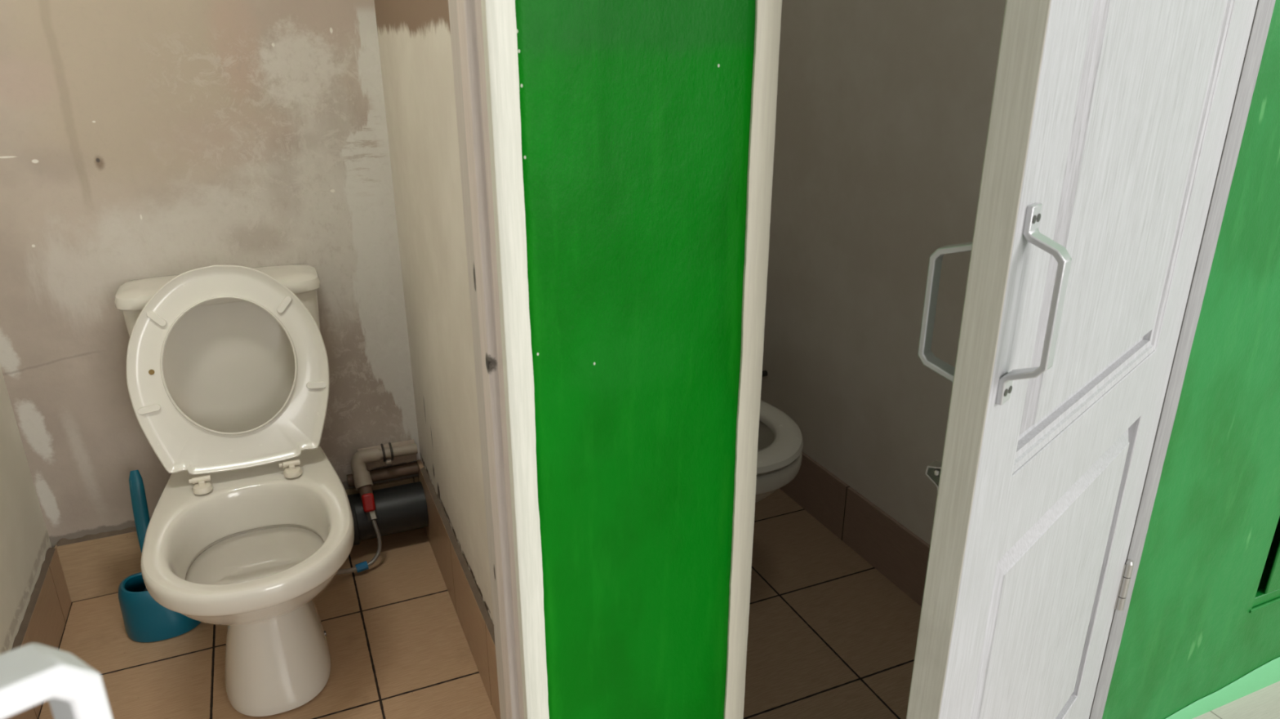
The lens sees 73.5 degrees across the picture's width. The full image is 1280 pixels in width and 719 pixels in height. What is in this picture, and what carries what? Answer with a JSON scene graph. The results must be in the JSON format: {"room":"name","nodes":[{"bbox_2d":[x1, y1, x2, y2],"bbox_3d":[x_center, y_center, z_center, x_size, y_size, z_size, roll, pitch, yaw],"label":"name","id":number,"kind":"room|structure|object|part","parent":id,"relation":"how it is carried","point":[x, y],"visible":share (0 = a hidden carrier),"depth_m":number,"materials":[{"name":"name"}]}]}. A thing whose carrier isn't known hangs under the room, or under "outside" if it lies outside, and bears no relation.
{"room":"public restroom","nodes":[
{"label":"public restroom","id":0,"kind":"room"},
{"bbox_2d":[0,365,51,654],"bbox_3d":[-1.192,-0.411,1.055,0.120,2.600,1.287,-9,22,-22],"label":"wall","id":1,"kind":"structure","parent":0,"point":[24,540],"depth_m":1.82,"materials":[{"name":"grey paint"}]},
{"bbox_2d":[11,547,55,650],"bbox_3d":[-1.133,0.640,1.484,0.011,0.014,1.240,-9,22,-22],"label":"mortar","id":2,"kind":"object","parent":1,"relation":"attached to","point":[18,640],"visible":0.77,"depth_m":1.83,"materials":[{"name":"grey concrete"}]},
{"bbox_2d":[5,547,71,718],"bbox_3d":[-1.131,0.723,1.510,0.012,0.157,1.264,-9,22,-22],"label":"baseboard","id":3,"kind":"structure","parent":1,"relation":"attached to","point":[46,624],"depth_m":1.91,"materials":[{"name":"tile"}]},
{"bbox_2d":[0,643,112,718],"bbox_3d":[-0.476,0.130,0.407,0.743,2.015,0.108,13,24,30],"label":"door handle","id":4,"kind":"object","parent":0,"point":[32,674],"depth_m":0.23,"materials":[{"name":"white paint"}]},
{"bbox_2d":[0,0,420,548],"bbox_3d":[-1.041,-0.702,1.826,1.020,2.600,0.100,-9,22,-22],"label":"wall","id":5,"kind":"structure","parent":0,"point":[140,139],"depth_m":1.91,"materials":[{"name":"paint"}]},
{"bbox_2d":[57,526,136,546],"bbox_3d":[-1.125,0.394,2.135,0.562,0.014,0.011,-9,22,-22],"label":"mortar","id":6,"kind":"object","parent":5,"relation":"attached to","point":[61,542],"visible":0.29,"depth_m":2.06,"materials":[{"name":"grey concrete"}]},
{"bbox_2d":[54,475,418,602],"bbox_3d":[-0.998,0.455,2.218,0.850,0.157,0.012,-9,22,-22],"label":"baseboard","id":7,"kind":"structure","parent":5,"relation":"attached to","point":[94,568],"depth_m":2.08,"materials":[{"name":"tile"}]},
{"bbox_2d":[346,462,418,487],"bbox_3d":[-0.688,0.307,2.294,0.182,0.033,0.033,-9,22,-22],"label":"pipe","id":8,"kind":"object","parent":5,"relation":"attached to","point":[411,468],"visible":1,"depth_m":2.29,"materials":[{"name":"beige plastic"}]},
{"bbox_2d":[357,439,417,471],"bbox_3d":[-0.675,0.260,2.292,0.148,0.065,0.019,-9,22,-22],"label":"plaster patch","id":9,"kind":"object","parent":5,"relation":"attached to","point":[406,459],"visible":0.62,"depth_m":2.29,"materials":[{"name":"grey paint"}]},
{"bbox_2d":[347,481,428,546],"bbox_3d":[-0.757,0.396,2.217,0.417,0.200,0.172,-15,25,-34],"label":"pipe","id":10,"kind":"object","parent":5,"relation":"attached to","point":[402,508],"visible":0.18,"depth_m":2.24,"materials":[{"name":"black plastic"}]},
{"bbox_2d":[347,494,359,546],"bbox_3d":[-0.767,0.423,2.243,0.046,0.132,0.132,-9,22,-22],"label":"socket","id":11,"kind":"object","parent":10,"relation":"attached to","point":[354,500],"depth_m":2.20,"materials":[{"name":"ceramic"}]},
{"bbox_2d":[351,442,417,520],"bbox_3d":[-0.656,0.316,2.234,0.171,0.159,0.130,-9,22,-22],"label":"pipe","id":12,"kind":"object","parent":10,"relation":"attached to","point":[363,483],"visible":1,"depth_m":2.21,"materials":[{"name":"white plastic"}]},
{"bbox_2d":[335,519,382,575],"bbox_3d":[-0.734,0.473,2.132,0.034,0.164,0.200,17,27,38],"label":"hose","id":13,"kind":"object","parent":12,"relation":"attached to","point":[362,566],"visible":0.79,"depth_m":2.19,"materials":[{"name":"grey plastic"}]},
{"bbox_3d":[-0.692,0.365,2.184,0.029,0.046,0.035,-9,22,-22],"label":"valve handle","id":14,"kind":"part","parent":12,"relation":"part of","materials":[{"name":"red plastic"}]},
{"bbox_2d":[373,0,493,625],"bbox_3d":[-0.329,-0.556,1.439,0.050,2.600,1.230,-9,22,-22],"label":"wall","id":15,"kind":"structure","parent":0,"point":[414,36],"depth_m":1.70,"materials":[{"name":"grey paint"}]},
{"bbox_2d":[420,466,495,645],"bbox_3d":[-0.354,0.469,1.803,0.011,0.012,1.130,-9,22,-22],"label":"mortar","id":16,"kind":"object","parent":15,"relation":"attached to","point":[463,562],"visible":0.76,"depth_m":1.89,"materials":[{"name":"grey concrete"}]},
{"bbox_2d":[416,459,500,718],"bbox_3d":[-0.365,0.563,1.865,0.012,0.205,1.194,-9,22,-22],"label":"baseboard","id":17,"kind":"structure","parent":15,"relation":"attached to","point":[482,646],"depth_m":1.91,"materials":[{"name":"tile"}]},
{"bbox_2d":[37,488,1279,718],"bbox_3d":[0.782,1.003,1.132,5.200,0.100,3.860,-9,22,-22],"label":"floor","id":18,"kind":"structure","parent":0,"point":[399,648],"depth_m":1.93,"materials":[{"name":"beige tile"}]},
{"bbox_2d":[118,572,200,642],"bbox_3d":[-1.111,0.552,1.992,0.168,0.135,0.158,-9,22,-22],"label":"brush holder","id":19,"kind":"object","parent":18,"relation":"on","point":[144,620],"visible":0.46,"depth_m":1.93,"materials":[{"name":"teal plastic"}]},
{"bbox_2d":[128,470,150,591],"bbox_3d":[-1.128,0.429,1.967,0.067,0.340,0.123,-9,22,-22],"label":"toilet brush","id":20,"kind":"object","parent":19,"relation":"in","point":[138,496],"visible":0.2,"depth_m":1.95,"materials":[{"name":"teal plastic"}]},
{"bbox_3d":[-1.135,0.394,1.960,0.030,0.270,0.107,-9,22,-22],"label":"handle","id":21,"kind":"part","parent":20,"relation":"part of","materials":[{"name":"teal plastic"}]},
{"bbox_2d":[114,263,354,716],"bbox_3d":[-0.815,0.255,1.784,0.412,0.839,0.768,-9,22,-22],"label":"toilet","id":22,"kind":"object","parent":18,"relation":"on","point":[228,379],"visible":1,"depth_m":1.79,"materials":[{"name":"ceramic"}]},
{"bbox_3d":[-0.910,0.256,1.780,0.012,0.012,0.019,-9,22,-22],"label":"hinge post","id":23,"kind":"part","parent":22,"relation":"part of","materials":[{"name":"plastic"}]},
{"bbox_3d":[-0.935,-0.165,1.914,0.411,0.036,0.177,-9,22,-22],"label":"cistern lid","id":24,"kind":"part","parent":22,"relation":"part of","materials":[{"name":"ceramic"}]},
{"bbox_3d":[-0.864,0.015,1.811,0.386,0.410,0.156,-9,22,-22],"label":"seat","id":25,"kind":"part","parent":22,"relation":"part of","materials":[{"name":"white plastic"}]},
{"bbox_3d":[-0.811,0.461,1.851,0.374,0.405,0.747,-9,22,-22],"label":"bowl","id":26,"kind":"part","parent":22,"relation":"part of","materials":[{"name":"ceramic"}]},
{"bbox_3d":[-0.749,0.231,1.845,0.012,0.012,0.019,-9,22,-22],"label":"hinge post","id":27,"kind":"part","parent":22,"relation":"part of","materials":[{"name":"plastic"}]},
{"bbox_2d":[755,400,803,503],"bbox_3d":[0.114,0.139,2.167,0.412,0.784,0.776,-9,22,-22],"label":"toilet","id":28,"kind":"object","parent":18,"relation":"on","point":[780,441],"visible":0.17,"depth_m":1.90,"materials":[{"name":"ceramic"}]},
{"bbox_3d":[0.182,0.162,2.008,0.386,0.025,0.433,-9,22,-22],"label":"seat","id":29,"kind":"part","parent":28,"relation":"part of","materials":[{"name":"white plastic"}]},
{"bbox_2d":[760,0,1006,545],"bbox_3d":[0.650,-0.696,1.808,0.100,2.600,1.297,-9,22,-22],"label":"wall","id":30,"kind":"structure","parent":0,"point":[883,107],"depth_m":2.06,"materials":[{"name":"grey paint"}]},
{"bbox_2d":[761,370,767,377],"bbox_3d":[0.363,0.043,2.592,0.044,0.035,0.022,-9,22,-22],"label":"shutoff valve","id":31,"kind":"object","parent":30,"relation":"attached to","point":[764,372],"visible":0.23,"depth_m":2.59,"materials":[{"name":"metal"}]},
{"bbox_2d":[779,452,930,606],"bbox_3d":[0.597,0.450,2.221,0.010,0.165,1.286,-9,22,-22],"label":"baseboard","id":32,"kind":"structure","parent":30,"relation":"attached to","point":[888,546],"depth_m":2.23,"materials":[{"name":"tile"}]},
{"bbox_2d":[515,0,1279,718],"bbox_3d":[1.397,-0.569,1.472,3.371,2.600,0.162,-9,22,-22],"label":"wall","id":33,"kind":"structure","parent":0,"point":[635,114],"depth_m":0.99,"materials":[{"name":"green paint"}]},
{"bbox_2d":[480,0,549,718],"bbox_3d":[-0.126,-0.051,0.864,0.028,2.060,0.016,-9,22,-22],"label":"trim","id":34,"kind":"structure","parent":33,"relation":"attached to","point":[498,16],"depth_m":0.86,"materials":[{"name":"beige paint"}]},
{"bbox_2d":[724,0,782,718],"bbox_3d":[0.124,-0.092,0.975,0.030,2.060,0.032,-9,22,-22],"label":"trim","id":35,"kind":"structure","parent":33,"relation":"attached to","point":[767,12],"depth_m":0.98,"materials":[{"name":"beige paint"}]},
{"bbox_2d":[906,0,1257,718],"bbox_3d":[0.553,-0.100,1.015,0.117,2.015,0.751,19,28,40],"label":"door","id":36,"kind":"structure","parent":33,"relation":"in","point":[1109,119],"depth_m":0.90,"materials":[{"name":"white paint"}]},
{"bbox_3d":[0.289,0.110,0.832,0.008,0.008,0.008,19,28,40],"label":"latch knob","id":37,"kind":"part","parent":36,"relation":"part of","materials":[{"name":"metal"}]},
{"bbox_3d":[0.287,-0.046,0.793,0.046,0.180,0.020,19,28,40],"label":"handle","id":38,"kind":"part","parent":36,"relation":"part of","materials":[{"name":"silver metal"}]},
{"bbox_3d":[0.342,-0.042,0.739,0.038,0.180,0.020,19,28,40],"label":"handle","id":39,"kind":"part","parent":36,"relation":"part of","materials":[{"name":"silver metal"}]},
{"bbox_3d":[0.542,0.385,1.179,0.033,0.514,0.513,19,28,40],"label":"panel","id":40,"kind":"part","parent":36,"relation":"part of","materials":[{"name":"white paint"}]},
{"bbox_3d":[0.542,-0.433,0.871,0.033,1.027,0.513,19,28,40],"label":"panel","id":41,"kind":"part","parent":36,"relation":"part of","materials":[{"name":"white paint"}]},
{"bbox_2d":[1088,0,1275,718],"bbox_3d":[0.831,-0.208,1.280,0.035,2.060,0.058,-9,22,-22],"label":"trim","id":42,"kind":"structure","parent":33,"relation":"attached to","point":[1264,11],"depth_m":1.30,"materials":[{"name":"grey paint"}]},
{"bbox_2d":[1165,657,1279,718],"bbox_3d":[1.912,0.568,2.046,2.300,0.067,0.008,-9,22,-22],"label":"baseboard","id":43,"kind":"structure","parent":33,"relation":"attached to","point":[1268,674],"depth_m":1.77,"materials":[{"name":"green paint"}]},
{"bbox_2d":[1248,542,1279,613],"bbox_3d":[1.345,0.290,1.690,0.316,0.397,0.023,-9,22,-22],"label":"hatch cover","id":44,"kind":"object","parent":33,"relation":"attached to","point":[1269,595],"visible":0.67,"depth_m":1.70,"materials":[{"name":"green paint"}]},
{"bbox_3d":[-0.030,-0.347,0.885,0.250,2.600,0.096,-9,22,-22],"label":"wall","id":45,"kind":"structure","parent":0,"visible":0},
{"bbox_2d":[448,0,506,718],"bbox_3d":[-0.144,-0.091,0.970,0.096,2.060,0.085,-9,22,-22],"label":"trim","id":46,"kind":"structure","parent":45,"relation":"attached to","point":[452,5],"depth_m":0.97,"materials":[{"name":"grey paint"}]},
{"bbox_2d":[456,0,524,718],"bbox_3d":[-0.146,-0.062,0.894,0.034,2.060,0.058,-9,22,-22],"label":"trim","id":47,"kind":"structure","parent":45,"relation":"attached to","point":[468,11],"depth_m":0.90,"materials":[{"name":"white paint"}]}
]}

